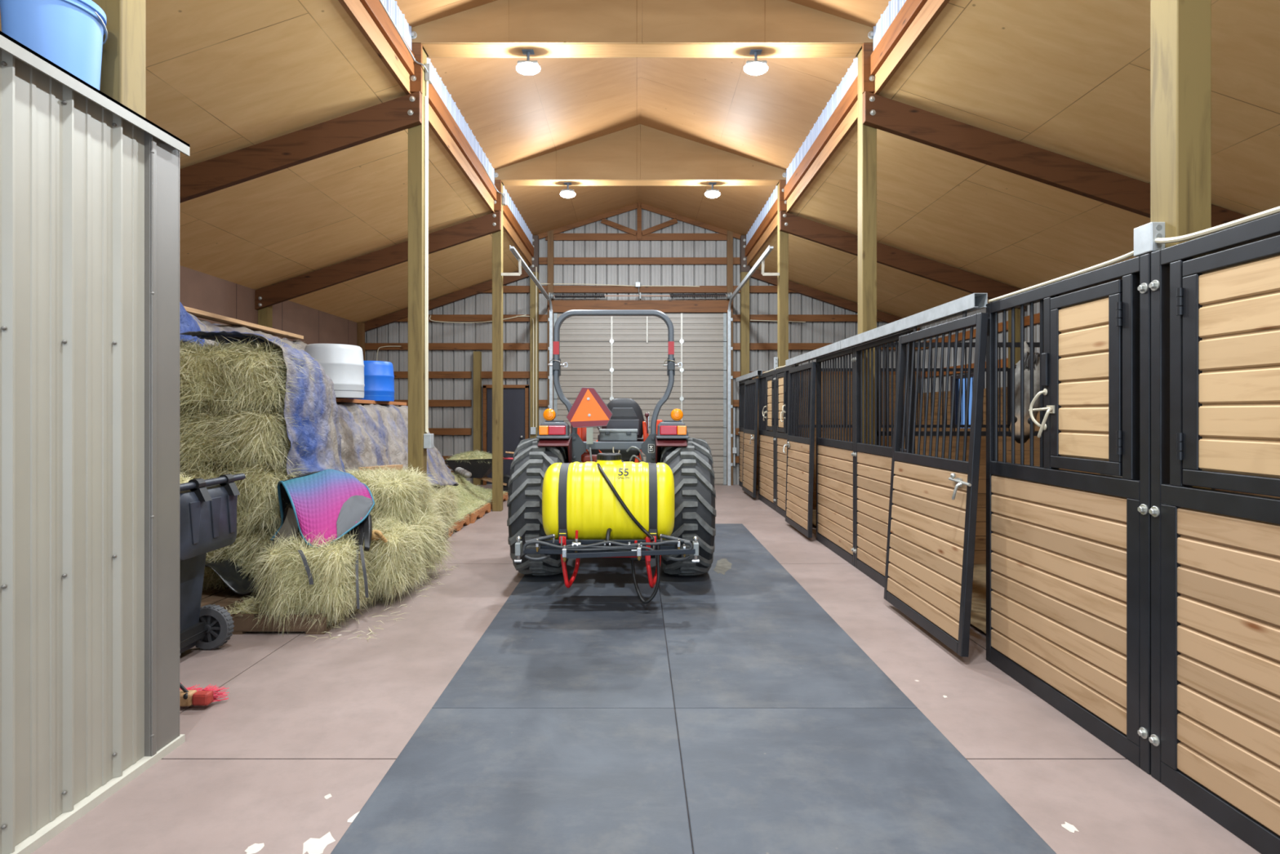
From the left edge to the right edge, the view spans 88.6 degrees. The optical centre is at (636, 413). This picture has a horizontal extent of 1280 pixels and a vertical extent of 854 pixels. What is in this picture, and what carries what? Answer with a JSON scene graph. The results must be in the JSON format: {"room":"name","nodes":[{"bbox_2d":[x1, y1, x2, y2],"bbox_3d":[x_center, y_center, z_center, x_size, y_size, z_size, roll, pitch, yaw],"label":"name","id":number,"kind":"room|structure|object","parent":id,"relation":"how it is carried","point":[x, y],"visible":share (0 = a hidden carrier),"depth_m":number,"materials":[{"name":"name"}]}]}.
{"room":"farm building","nodes":[
{"label":"farm building","id":0,"kind":"room"},
{"bbox_2d":[0,31,189,853],"bbox_3d":[-3.897,0.134,-0.506,3.725,2.712,6.987,0,0,0],"label":"shed","id":1,"kind":"structure","parent":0,"point":[90,185],"depth_m":2.46,"materials":[{"name":"beige metal"}]},
{"bbox_2d":[0,0,107,90],"bbox_3d":[-2.262,-1.407,2.547,0.328,0.370,0.324,0,0,0],"label":"pail","id":2,"kind":"object","parent":1,"relation":"on","point":[68,33],"visible":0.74,"depth_m":2.46,"materials":[{"name":"plastic"}]},
{"bbox_2d":[0,0,529,322],"bbox_3d":[-4.006,-2.462,4.860,3.608,1.229,17.720,0,0,0],"label":"ceiling","id":3,"kind":"structure","parent":0,"point":[223,77],"depth_m":6.99,"materials":[{"name":"brown wood"}]},
{"bbox_2d":[179,265,364,360],"bbox_3d":[-5.702,-0.220,4.860,0.175,3.420,17.720,0,0,0],"label":"wall","id":4,"kind":"structure","parent":0,"point":[200,291],"depth_m":9.97,"materials":[{"name":"wood"}]},
{"bbox_2d":[337,0,533,265],"bbox_3d":[-2.160,-3.375,4.835,0.080,0.670,17.670,0,0,0],"label":"wall","id":5,"kind":"structure","parent":0,"point":[446,122],"depth_m":7.17,"materials":[{"name":"wood"}]},
{"bbox_2d":[378,0,427,72],"bbox_3d":[-2.107,-3.359,5.783,0.098,0.118,1.165,0,0,5],"label":"conduit","id":6,"kind":"object","parent":5,"relation":"attached to","point":[380,1],"visible":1,"depth_m":5.90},
{"bbox_2d":[363,202,919,484],"bbox_3d":[0.050,-1.610,13.625,11.820,6.200,0.280,0,0,0],"label":"wall","id":7,"kind":"structure","parent":0,"point":[648,245],"depth_m":13.72,"materials":[{"name":"white metal"}]},
{"bbox_2d":[483,381,528,484],"bbox_3d":[-2.720,0.410,13.665,1.100,2.160,0.190,0,0,0],"label":"door","id":8,"kind":"structure","parent":7,"relation":"in","point":[515,397],"depth_m":13.65,"materials":[{"name":"black metal"}]},
{"bbox_2d":[515,315,533,426],"bbox_3d":[-2.300,-0.866,13.591,0.402,2.313,0.089,0,0,17],"label":"conduit","id":9,"kind":"object","parent":7,"relation":"attached to","point":[516,316],"visible":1,"depth_m":13.50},
{"bbox_2d":[530,266,537,434],"bbox_3d":[-2.122,-1.288,13.490,0.126,3.445,0.060,0,0,0],"label":"conduit","id":10,"kind":"object","parent":7,"relation":"attached to","point":[533,429],"visible":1,"depth_m":13.50,"materials":[{"name":"metal"}]},
{"bbox_2d":[540,281,699,287],"bbox_3d":[-0.375,-2.660,13.590,3.351,0.100,0.080,0,0,0],"label":"conduit","id":11,"kind":"object","parent":7,"relation":"attached to","point":[637,283],"visible":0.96,"depth_m":13.61,"materials":[{"name":"metal"}]},
{"bbox_2d":[501,244,779,485],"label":"door","id":12,"kind":"structure","parent":7,"relation":"in","point":[618,357],"depth_m":13.63,"materials":[{"name":"beige metal"}]},
{"bbox_2d":[732,408,736,466],"bbox_3d":[2.020,0.490,13.590,0.080,1.200,0.080,0,0,0],"label":"conduit","id":13,"kind":"object","parent":7,"relation":"attached to","point":[734,448],"visible":1,"depth_m":13.59,"materials":[{"name":"metal"}]},
{"bbox_2d":[394,0,891,235],"bbox_3d":[0.052,-4.012,4.860,4.625,0.756,17.720,0,0,0],"label":"ceiling","id":14,"kind":"structure","parent":0,"point":[766,117],"depth_m":8.61,"materials":[{"name":"brown wood"}]},
{"bbox_2d":[31,484,1261,853],"bbox_3d":[0.050,1.569,4.910,11.900,0.161,18.020,0,0,0],"label":"floor","id":15,"kind":"structure","parent":0,"point":[308,728],"depth_m":3.14,"materials":[{"name":"paint"}]},
{"bbox_2d":[91,0,145,117],"bbox_3d":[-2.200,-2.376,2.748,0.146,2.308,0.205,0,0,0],"label":"support post","id":16,"kind":"object","parent":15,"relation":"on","point":[122,74],"visible":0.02,"depth_m":2.73,"materials":[{"name":"wood"}]},
{"bbox_2d":[179,682,229,706],"bbox_3d":[-2.658,0.860,3.326,1.122,1.255,0.171,0,0,-6],"label":"push broom","id":17,"kind":"object","parent":15,"relation":"on","point":[189,696],"visible":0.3,"depth_m":3.30,"materials":[{"name":"red plastic"}]},
{"bbox_2d":[179,473,245,660],"bbox_3d":[-2.888,0.934,3.900,0.845,1.115,0.602,0,0,0],"label":"bin","id":18,"kind":"object","parent":15,"relation":"on","point":[207,507],"visible":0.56,"depth_m":3.95,"materials":[{"name":"plastic"}]},
{"bbox_2d":[179,471,195,484],"bbox_3d":[-2.960,0.408,3.892,0.858,0.237,0.746,0,0,0],"label":"hay","id":19,"kind":"object","parent":18,"relation":"in","point":[182,480],"visible":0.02,"depth_m":3.98},
{"bbox_2d":[200,585,379,634],"bbox_3d":[-2.720,1.424,5.020,1.220,0.132,1.200,0,0,0],"label":"pallet","id":20,"kind":"object","parent":15,"relation":"on","point":[224,597],"visible":0.21,"depth_m":4.42,"materials":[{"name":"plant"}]},
{"bbox_2d":[204,558,262,594],"bbox_3d":[-2.909,1.219,4.950,0.782,0.233,0.302,0,0,0],"label":"plastic sheet","id":21,"kind":"object","parent":20,"relation":"on","point":[225,570],"visible":0.44,"depth_m":4.91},
{"bbox_2d":[202,522,279,591],"bbox_3d":[-3.302,1.166,5.317,1.521,0.858,0.984,0,0,-2],"label":"hay bale","id":22,"kind":"object","parent":20,"relation":"on","point":[234,552],"visible":0.13,"depth_m":5.06},
{"bbox_2d":[179,454,316,549],"bbox_3d":[-3.265,0.691,5.323,1.489,0.848,0.935,0,0,-1],"label":"hay bale","id":23,"kind":"object","parent":22,"relation":"on","point":[257,502],"visible":0.28,"depth_m":5.05},
{"bbox_2d":[179,399,328,478],"bbox_3d":[-3.318,0.231,5.367,1.526,0.824,0.915,0,0,0],"label":"hay bale","id":24,"kind":"object","parent":23,"relation":"on","point":[231,440],"visible":0.48,"depth_m":5.08},
{"bbox_2d":[179,335,324,426],"bbox_3d":[-3.347,-0.223,5.361,1.502,0.855,0.958,0,0,-2],"label":"hay bale","id":25,"kind":"object","parent":24,"relation":"on","point":[236,373],"visible":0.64,"depth_m":5.08},
{"bbox_2d":[179,302,204,346],"bbox_3d":[-4.245,-1.042,5.551,0.911,0.951,0.516,0,0,0],"label":"tarp","id":26,"kind":"object","parent":25,"relation":"on","point":[187,322],"visible":0.18,"depth_m":5.59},
{"bbox_2d":[179,312,306,351],"bbox_3d":[-4.632,-0.760,6.754,1.941,1.609,3.722,0,0,0],"label":"tarp","id":27,"kind":"object","parent":25,"relation":"on","point":[205,326],"visible":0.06,"depth_m":6.65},
{"bbox_2d":[183,306,303,339],"bbox_3d":[-4.100,-0.925,6.825,0.140,0.070,2.151,0,0,1],"label":"wooden board","id":28,"kind":"object","parent":27,"relation":"on","point":[197,313],"visible":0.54,"depth_m":6.71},
{"bbox_2d":[179,330,346,477],"bbox_3d":[-3.077,-0.046,5.596,1.049,1.222,0.959,0,0,0],"label":"tarp","id":29,"kind":"object","parent":25,"relation":"on","point":[319,395],"visible":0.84,"depth_m":5.36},
{"bbox_2d":[225,592,266,621],"bbox_3d":[-2.690,1.363,4.701,0.496,0.140,0.712,0,0,0],"label":"hay chaff","id":30,"kind":"object","parent":20,"relation":"on","point":[245,606],"visible":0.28,"depth_m":4.55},
{"bbox_2d":[246,525,378,634],"bbox_3d":[-2.299,1.176,4.699,0.797,0.829,0.926,0,0,-4],"label":"hay bale","id":31,"kind":"object","parent":20,"relation":"on","point":[283,578],"visible":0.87,"depth_m":4.44},
{"bbox_2d":[271,502,372,608],"bbox_3d":[-2.283,0.995,4.781,0.664,0.694,0.873,0,0,-30],"label":"saddle","id":32,"kind":"object","parent":31,"relation":"on","point":[290,522],"visible":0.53,"depth_m":4.75,"materials":[{"name":"black leather"}]},
{"bbox_2d":[270,468,374,548],"bbox_3d":[-2.353,0.749,4.983,0.839,0.623,0.637,0,0,38],"label":"pad","id":33,"kind":"object","parent":32,"relation":"on","point":[335,501],"visible":0.96,"depth_m":4.84,"materials":[{"name":"fabric"}]},
{"bbox_2d":[345,512,430,608],"bbox_3d":[-2.161,1.172,5.257,0.987,0.798,0.891,0,0,-5],"label":"hay bale","id":34,"kind":"object","parent":20,"relation":"on","point":[396,561],"visible":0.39,"depth_m":5.06},
{"bbox_2d":[371,529,387,542],"bbox_3d":[-1.968,0.932,4.973,0.149,0.097,0.100,0,0,21],"label":"glove","id":35,"kind":"object","parent":34,"relation":"on","point":[377,534],"visible":0.9,"depth_m":4.94,"materials":[{"name":"beige leather"}]},
{"bbox_2d":[303,564,457,639],"bbox_3d":[-1.935,1.502,5.339,0.596,0.107,2.203,0,0,0],"label":"hay","id":36,"kind":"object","parent":15,"relation":"on","point":[440,565],"depth_m":4.81},
{"bbox_2d":[408,42,426,482],"bbox_3d":[-2.130,-1.020,6.338,0.146,5.020,0.205,0,0,0],"label":"support post","id":37,"kind":"object","parent":15,"relation":"on","point":[417,454],"visible":0.66,"depth_m":6.30,"materials":[{"name":"wood"}]},
{"bbox_2d":[179,90,422,203],"bbox_3d":[-3.910,-2.312,6.250,3.700,1.494,0.091,0,0,0],"label":"beam","id":38,"kind":"structure","parent":37,"relation":"attached to","point":[403,113],"depth_m":6.22,"materials":[{"name":"wood"}]},
{"bbox_2d":[424,96,426,431],"bbox_3d":[-2.048,-1.445,6.365,0.016,3.250,0.026,0,0,0],"label":"conduit","id":39,"kind":"object","parent":37,"relation":"attached to","point":[425,371],"visible":1,"depth_m":6.35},
{"bbox_2d":[423,63,433,448],"bbox_3d":[-2.025,-1.525,6.388,0.070,3.730,0.105,0,0,0],"label":"conduit","id":40,"kind":"object","parent":37,"relation":"attached to","point":[428,437],"visible":1,"depth_m":6.39,"materials":[{"name":"metal"}]},
{"bbox_2d":[448,514,470,537],"bbox_3d":[-2.855,1.424,8.350,1.210,0.132,0.980,0,0,0],"label":"pallet","id":41,"kind":"object","parent":15,"relation":"on","point":[460,524],"visible":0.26,"depth_m":8.35,"materials":[{"name":"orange wood"}]},
{"bbox_2d":[427,483,465,541],"bbox_3d":[-2.610,1.189,7.992,0.954,0.733,1.345,0,0,-5],"label":"hay bale","id":42,"kind":"object","parent":41,"relation":"on","point":[446,494],"visible":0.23,"depth_m":7.88},
{"bbox_2d":[336,402,458,485],"bbox_3d":[-3.237,0.431,7.522,1.734,1.118,3.008,0,0,0],"label":"tarp","id":43,"kind":"object","parent":42,"relation":"on","point":[372,434],"visible":0.52,"depth_m":7.04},
{"bbox_2d":[335,397,406,405],"bbox_3d":[-3.120,-0.128,7.375,0.240,0.055,2.251,0,0,1],"label":"wooden board","id":44,"kind":"object","parent":43,"relation":"on","point":[338,400],"visible":0.44,"depth_m":7.40,"materials":[{"name":"red wood"}]},
{"bbox_2d":[304,343,364,398],"bbox_3d":[-3.100,-0.428,6.720,0.577,0.540,0.577,0,0,0],"label":"plastic tub","id":45,"kind":"object","parent":44,"relation":"on","point":[344,363],"visible":0.66,"depth_m":6.51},
{"bbox_2d":[349,360,394,401],"bbox_3d":[-3.120,-0.377,7.720,0.506,0.470,0.506,0,0,0],"label":"plastic tub","id":46,"kind":"object","parent":44,"relation":"on","point":[379,376],"visible":0.67,"depth_m":7.53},
{"bbox_3d":[-2.540,0.627,6.655,0.421,0.135,1.350,0,0,0],"label":"flap","id":47,"kind":"object","parent":43,"relation":"on","visible":0},
{"bbox_2d":[358,464,402,472],"bbox_3d":[-2.590,0.585,6.675,0.100,0.150,0.955,0,0,-1],"label":"wooden board","id":48,"kind":"object","parent":47,"relation":"on","point":[389,466],"visible":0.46,"depth_m":6.68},
{"bbox_2d":[444,454,512,495],"bbox_3d":[-3.073,1.121,11.900,1.767,0.742,0.800,0,0,0],"label":"wheelbarrow","id":49,"kind":"object","parent":15,"relation":"on","point":[478,469],"visible":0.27,"depth_m":11.58,"materials":[{"name":"black plastic"}]},
{"bbox_2d":[444,449,506,463],"bbox_3d":[-2.917,0.782,11.911,1.105,0.284,1.004,0,0,0],"label":"hay","id":50,"kind":"object","parent":49,"relation":"in","point":[470,455],"visible":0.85,"depth_m":11.69},
{"bbox_2d":[444,454,512,478],"bbox_3d":[-2.825,0.950,11.900,1.150,0.400,0.800,0,0,0],"label":"tray","id":51,"kind":"object","parent":49,"relation":"on","point":[478,469],"depth_m":11.57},
{"bbox_2d":[468,502,490,523],"bbox_3d":[-2.817,1.424,9.410,1.205,0.132,1.060,0,0,0],"label":"pallet","id":52,"kind":"object","parent":15,"relation":"on","point":[481,512],"visible":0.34,"depth_m":9.29,"materials":[{"name":"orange wood"}]},
{"bbox_2d":[492,179,502,511],"bbox_3d":[-2.130,-1.020,10.008,0.146,5.020,0.205,0,0,0],"label":"support post","id":53,"kind":"object","parent":15,"relation":"on","point":[497,237],"visible":0.85,"depth_m":9.97,"materials":[{"name":"wood"}]},
{"bbox_2d":[254,210,501,310],"bbox_3d":[-3.910,-2.312,9.921,3.700,1.494,0.091,0,0,0],"label":"beam","id":54,"kind":"structure","parent":53,"relation":"attached to","point":[489,224],"depth_m":9.89,"materials":[{"name":"wood"}]},
{"bbox_2d":[482,164,506,205],"bbox_3d":[-2.100,-3.304,9.543,0.097,0.228,1.086,0,0,6],"label":"conduit","id":55,"kind":"object","parent":53,"relation":"attached to","point":[504,195],"visible":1,"depth_m":10.00,"materials":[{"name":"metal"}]},
{"bbox_2d":[494,124,786,186],"bbox_3d":[0.052,-3.948,10.045,4.505,0.844,0.290,0,0,0],"label":"truss","id":56,"kind":"object","parent":53,"relation":"on","point":[638,155],"visible":0.94,"depth_m":9.92,"materials":[{"name":"brown wood"}]},
{"bbox_2d":[560,182,575,198],"bbox_3d":[-1.060,-3.416,10.070,0.240,0.220,0.140,0,0,0],"label":"light","id":57,"kind":"object","parent":56,"relation":"attached to","point":[567,193],"visible":1,"depth_m":10.02,"materials":[{"name":"white"}]},
{"bbox_2d":[704,182,719,198],"bbox_3d":[1.160,-3.416,10.070,0.240,0.220,0.140,0,0,0],"label":"light","id":58,"kind":"object","parent":56,"relation":"attached to","point":[712,193],"visible":1,"depth_m":10.02,"materials":[{"name":"white"}]},
{"bbox_2d":[488,492,507,509],"bbox_3d":[-2.810,1.424,10.720,1.180,0.132,1.160,0,0,0],"label":"pallet","id":59,"kind":"object","parent":15,"relation":"on","point":[504,496],"visible":0.13,"depth_m":11.04,"materials":[{"name":"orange wood"}]},
{"bbox_2d":[431,471,506,530],"bbox_3d":[-2.761,1.141,8.946,1.272,0.557,4.768,0,0,0],"label":"hay","id":60,"kind":"object","parent":59,"relation":"on","point":[476,496],"visible":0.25,"depth_m":9.77},
{"bbox_2d":[454,466,471,477],"bbox_3d":[-2.680,0.914,10.130,0.145,0.146,0.464,0,0,-40],"label":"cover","id":61,"kind":"object","parent":60,"relation":"on","point":[460,470],"visible":1,"depth_m":10.03,"materials":[{"name":"plastic"}]},
{"bbox_2d":[330,707,693,853],"bbox_3d":[-0.420,1.484,2.375,1.219,0.013,1.830,0,0,0],"label":"rubber mat","id":62,"kind":"object","parent":15,"relation":"on","point":[468,780],"visible":1,"depth_m":2.60,"materials":[{"name":"rubber"}]},
{"bbox_2d":[431,602,674,708],"bbox_3d":[-0.420,1.484,4.208,1.219,0.013,1.832,0,0,0],"label":"rubber mat","id":63,"kind":"object","parent":15,"relation":"on","point":[531,655],"visible":1,"depth_m":3.94,"materials":[{"name":"rubber"}]},
{"bbox_2d":[505,557,661,602],"bbox_3d":[-0.420,1.484,6.042,1.219,0.013,1.832,0,0,0],"label":"rubber mat","id":64,"kind":"object","parent":15,"relation":"on","point":[597,580],"visible":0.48,"depth_m":5.62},
{"bbox_2d":[506,309,715,575],"bbox_3d":[-0.215,0.264,7.282,1.787,2.450,3.936,0,0,0],"label":"tractor","id":65,"kind":"object","parent":15,"relation":"on","point":[690,460],"visible":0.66,"depth_m":5.84,"materials":[{"name":"rubber"}]},
{"bbox_2d":[542,408,555,420],"bbox_3d":[-0.793,0.014,5.938,0.112,0.112,0.064,0,0,0],"label":"warning lamp","id":66,"kind":"object","parent":65,"relation":"on","point":[548,414],"depth_m":5.92,"materials":[{"name":"orange plastic"}]},
{"bbox_2d":[514,453,699,604],"bbox_3d":[-0.216,0.854,5.058,1.328,1.083,0.765,0,0,0],"label":"sprayer","id":67,"kind":"object","parent":65,"relation":"attached to","point":[610,506],"visible":1,"depth_m":4.85,"materials":[{"name":"plastic"}]},
{"bbox_2d":[540,538,675,550],"bbox_3d":[-0.215,0.993,5.115,1.000,0.055,0.530,0,0,0],"label":"tray","id":68,"kind":"object","parent":67,"relation":"on","point":[667,546],"depth_m":4.84,"materials":[{"name":"metal"}]},
{"bbox_2d":[602,437,643,449],"bbox_3d":[-0.130,0.315,6.840,0.470,0.110,0.480,0,0,0],"label":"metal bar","id":69,"kind":"object","parent":65,"relation":"on","point":[641,439],"depth_m":6.63,"materials":[{"name":"metal"}]},
{"bbox_2d":[671,408,683,420],"bbox_3d":[0.363,0.014,5.938,0.112,0.112,0.064,0,0,0],"label":"warning lamp","id":70,"kind":"object","parent":65,"relation":"on","point":[677,414],"depth_m":5.92,"materials":[{"name":"orange plastic"}]},
{"bbox_2d":[655,552,817,602],"bbox_3d":[0.801,1.483,6.042,1.218,0.014,1.832,0,0,0],"label":"rubber mat","id":71,"kind":"object","parent":15,"relation":"on","point":[731,577],"visible":0.78,"depth_m":5.67,"materials":[{"name":"rubber"}]},
{"bbox_2d":[713,523,769,552],"bbox_3d":[0.801,1.484,7.873,1.218,0.013,1.824,0,0,0],"label":"rubber mat","id":72,"kind":"object","parent":15,"relation":"on","point":[729,537],"visible":0.4,"depth_m":7.59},
{"bbox_2d":[737,377,751,487],"bbox_3d":[2.125,0.415,12.923,0.070,2.150,1.266,0,0,0],"label":"panel","id":73,"kind":"object","parent":15,"relation":"on","point":[741,384],"visible":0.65,"depth_m":13.33,"materials":[{"name":"black metal"}]},
{"bbox_2d":[735,370,762,382],"bbox_3d":[2.081,-0.682,12.290,0.092,0.085,2.420,0,0,0],"label":"door track","id":74,"kind":"object","parent":73,"relation":"attached to","point":[756,373],"visible":0.98,"depth_m":11.91,"materials":[{"name":"metal"}]},
{"bbox_2d":[742,376,758,497],"bbox_3d":[1.999,0.386,11.775,0.114,2.115,1.210,1,0,0],"label":"door","id":75,"kind":"structure","parent":74,"relation":"hanging from","point":[751,387],"depth_m":11.68,"materials":[{"name":"black metal"}]},
{"bbox_2d":[758,369,775,511],"bbox_3d":[2.106,0.415,10.707,0.108,2.150,1.366,0,0,0],"label":"panel","id":76,"kind":"object","parent":15,"relation":"on","point":[766,383],"visible":0.94,"depth_m":10.62,"materials":[{"name":"wood"}]},
{"bbox_2d":[762,356,785,373],"bbox_3d":[2.130,-0.760,10.000,0.050,0.200,2.000,0,0,0],"label":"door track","id":77,"kind":"object","parent":76,"relation":"attached to","point":[775,358],"visible":0.84,"depth_m":10.03,"materials":[{"name":"metal"}]},
{"bbox_2d":[777,179,788,432],"bbox_3d":[2.235,-1.020,10.008,0.146,5.020,0.205,0,0,0],"label":"support post","id":78,"kind":"object","parent":15,"relation":"on","point":[782,237],"visible":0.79,"depth_m":9.97,"materials":[{"name":"wood"}]},
{"bbox_2d":[779,210,1025,309],"bbox_3d":[4.013,-2.312,9.921,3.695,1.494,0.091,0,0,0],"label":"beam","id":79,"kind":"structure","parent":78,"relation":"attached to","point":[790,224],"depth_m":9.89,"materials":[{"name":"wood"}]},
{"bbox_2d":[773,364,799,517],"bbox_3d":[2.106,0.415,9.383,0.108,2.150,1.266,0,0,0],"label":"panel","id":80,"kind":"object","parent":15,"relation":"on","point":[781,379],"visible":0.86,"depth_m":9.59,"materials":[{"name":"wood"}]},
{"bbox_2d":[661,602,917,708],"bbox_3d":[0.801,1.484,4.208,1.218,0.013,1.832,0,0,0],"label":"rubber mat","id":81,"kind":"object","parent":15,"relation":"on","point":[721,655],"visible":1,"depth_m":3.94,"materials":[{"name":"rubber"}]},
{"bbox_2d":[816,345,854,566],"bbox_3d":[2.125,0.415,7.047,0.070,2.150,1.366,0,0,0],"label":"panel","id":82,"kind":"object","parent":15,"relation":"on","point":[835,459],"visible":0.84,"depth_m":7.00,"materials":[{"name":"wood"}]},
{"bbox_2d":[785,340,845,366],"bbox_3d":[2.081,-0.682,7.775,0.092,0.085,2.410,0,0,0],"label":"door track","id":83,"kind":"object","parent":82,"relation":"attached to","point":[836,346],"visible":0.85,"depth_m":7.53,"materials":[{"name":"metal"}]},
{"bbox_2d":[782,359,816,537],"bbox_3d":[1.999,0.386,8.210,0.114,2.115,1.220,1,0,0],"label":"door","id":84,"kind":"structure","parent":83,"relation":"hanging from","point":[800,449],"depth_m":8.09,"materials":[{"name":"wood"}]},
{"bbox_2d":[675,707,1056,853],"bbox_3d":[0.801,1.484,2.375,1.218,0.013,1.830,0,0,0],"label":"rubber mat","id":85,"kind":"object","parent":15,"relation":"on","point":[757,780],"visible":1,"depth_m":2.60,"materials":[{"name":"rubber"}]},
{"bbox_2d":[857,42,876,444],"bbox_3d":[2.235,-1.020,6.338,0.146,5.020,0.205,0,0,0],"label":"support post","id":86,"kind":"object","parent":15,"relation":"on","point":[867,135],"visible":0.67,"depth_m":6.30,"materials":[{"name":"wood"}]},
{"bbox_2d":[411,0,873,57],"bbox_3d":[0.052,-3.948,6.375,4.505,0.844,0.290,0,0,0],"label":"truss","id":87,"kind":"object","parent":86,"relation":"on","point":[499,28],"visible":0.91,"depth_m":6.25,"materials":[{"name":"brown wood"}]},
{"bbox_2d":[515,48,540,75],"bbox_3d":[-1.060,-3.416,6.400,0.240,0.220,0.140,0,0,0],"label":"light","id":88,"kind":"object","parent":87,"relation":"attached to","point":[527,67],"visible":1,"depth_m":6.36,"materials":[{"name":"white"}]},
{"bbox_2d":[743,48,768,75],"bbox_3d":[1.160,-3.416,6.400,0.240,0.220,0.140,0,0,0],"label":"light","id":89,"kind":"object","parent":87,"relation":"attached to","point":[755,67],"visible":1,"depth_m":6.36,"materials":[{"name":"white"}]},
{"bbox_2d":[862,90,1248,233],"bbox_3d":[4.013,-2.312,6.250,3.695,1.494,0.091,0,0,0],"label":"beam","id":90,"kind":"structure","parent":86,"relation":"attached to","point":[881,113],"depth_m":6.22,"materials":[{"name":"wood"}]},
{"bbox_2d":[853,328,915,586],"bbox_3d":[2.125,0.415,5.723,0.070,2.150,1.266,0,0,0],"label":"panel","id":91,"kind":"object","parent":15,"relation":"on","point":[873,463],"visible":0.62,"depth_m":5.88,"materials":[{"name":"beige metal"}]},
{"bbox_2d":[840,293,987,349],"bbox_3d":[2.081,-0.682,5.260,0.092,0.085,2.600,0,0,0],"label":"door track","id":92,"kind":"object","parent":91,"relation":"attached to","point":[975,301],"visible":1,"depth_m":4.67,"materials":[{"name":"metal"}]},
{"bbox_2d":[884,311,988,657],"bbox_3d":[1.991,0.386,4.475,0.177,2.113,1.250,0,0,0],"label":"door","id":93,"kind":"structure","parent":92,"relation":"hanging from","point":[933,501],"depth_m":4.31,"materials":[{"name":"black metal"}]},
{"bbox_2d":[800,368,1011,509],"bbox_3d":[4.013,0.403,10.020,3.395,2.175,0.044,0,0,0],"label":"wall","id":94,"kind":"structure","parent":15,"relation":"on","point":[1008,370],"depth_m":10.00,"materials":[{"name":"black metal"}]},
{"bbox_2d":[970,564,986,633],"bbox_3d":[4.010,1.467,4.530,3.380,0.031,3.600,0,0,0],"label":"bedding","id":95,"kind":"object","parent":15,"relation":"on","point":[978,614],"visible":0.04,"depth_m":5.20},
{"bbox_2d":[1009,341,1122,477],"bbox_3d":[3.543,0.497,4.000,2.547,1.946,0.593,0,0,8],"label":"horse","id":96,"kind":"object","parent":95,"relation":"on","point":[1027,353],"visible":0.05,"depth_m":3.97},
{"bbox_2d":[876,342,1099,564],"bbox_3d":[4.013,0.403,6.360,3.395,2.175,0.044,0,0,0],"label":"wall","id":97,"kind":"structure","parent":15,"relation":"on","point":[980,557],"depth_m":6.34,"materials":[{"name":"brown wood"}]},
{"bbox_2d":[986,253,1151,774],"bbox_3d":[2.106,0.415,3.337,0.108,2.150,1.266,0,0,0],"label":"panel","id":98,"kind":"object","parent":15,"relation":"on","point":[1068,552],"visible":0.98,"depth_m":3.13,"materials":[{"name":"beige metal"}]},
{"bbox_2d":[988,250,1133,302],"bbox_3d":[2.127,-0.681,3.369,0.036,0.038,1.142,0,0,0],"label":"power cable","id":99,"kind":"object","parent":98,"relation":"attached to","point":[1131,253],"visible":0.92,"depth_m":3.22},
{"bbox_2d":[1150,0,1211,488],"bbox_3d":[2.235,-1.020,2.667,0.146,5.020,0.205,0,0,0],"label":"support post","id":100,"kind":"object","parent":15,"relation":"on","point":[1180,30],"visible":0.2,"depth_m":2.63,"materials":[{"name":"wood"}]},
{"bbox_2d":[1148,212,1279,853],"bbox_3d":[2.106,0.415,2.063,0.108,2.150,1.266,0,0,0],"label":"panel","id":101,"kind":"object","parent":15,"relation":"on","point":[1214,739],"visible":1,"depth_m":2.39,"materials":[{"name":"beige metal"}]},
{"bbox_2d":[1133,205,1279,256],"bbox_3d":[2.139,-0.723,2.120,0.061,0.124,1.340,0,0,0],"label":"power cable","id":102,"kind":"object","parent":101,"relation":"on","point":[1149,237],"visible":0.94,"depth_m":2.69,"materials":[{"name":"plastic"}]},
{"bbox_2d":[1211,488,1279,497],"bbox_3d":[4.013,0.403,2.700,3.395,2.175,0.044,0,0,0],"label":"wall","id":103,"kind":"structure","parent":15,"relation":"on","point":[1211,488],"depth_m":2.68,"materials":[{"name":"brown wood"}]},
{"bbox_3d":[-2.670,1.424,5.960,1.220,0.132,0.600,0,0,0],"label":"pallet","id":104,"kind":"object","parent":15,"relation":"on","visible":0},
{"bbox_2d":[394,502,458,586],"bbox_3d":[-2.141,1.193,5.857,1.202,0.816,0.942,0,0,-2],"label":"hay bale","id":105,"kind":"object","parent":104,"relation":"on","point":[432,531],"visible":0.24,"depth_m":5.77},
{"bbox_2d":[340,464,444,526],"bbox_3d":[-2.263,0.786,5.861,1.005,0.714,1.044,0,0,2],"label":"hay bale","id":106,"kind":"object","parent":105,"relation":"on","point":[398,492],"visible":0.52,"depth_m":5.62},
{"bbox_2d":[745,0,950,265],"bbox_3d":[2.265,-3.375,4.835,0.080,0.670,17.670,0,0,0],"label":"wall","id":107,"kind":"structure","parent":0,"point":[903,24],"depth_m":7.09,"materials":[{"name":"plastic"}]},
{"bbox_2d":[749,0,1279,318],"bbox_3d":[4.133,-2.452,4.860,3.653,1.244,17.720,0,0,0],"label":"ceiling","id":108,"kind":"structure","parent":0,"point":[1069,78],"depth_m":5.97,"materials":[{"name":"brown wood"}]},
{"bbox_2d":[918,262,1116,436],"bbox_3d":[5.820,-0.235,4.860,0.200,3.450,17.720,0,0,0],"label":"wall","id":109,"kind":"structure","parent":0,"point":[1037,305],"depth_m":11.02,"materials":[{"name":"white metal"}]},
{"bbox_2d":[950,373,984,424],"bbox_3d":[5.875,-0.170,11.660,0.130,1.040,1.000,0,0,0],"label":"window","id":110,"kind":"structure","parent":109,"relation":"in","point":[957,377],"depth_m":11.83,"materials":[{"name":"blue glass"}]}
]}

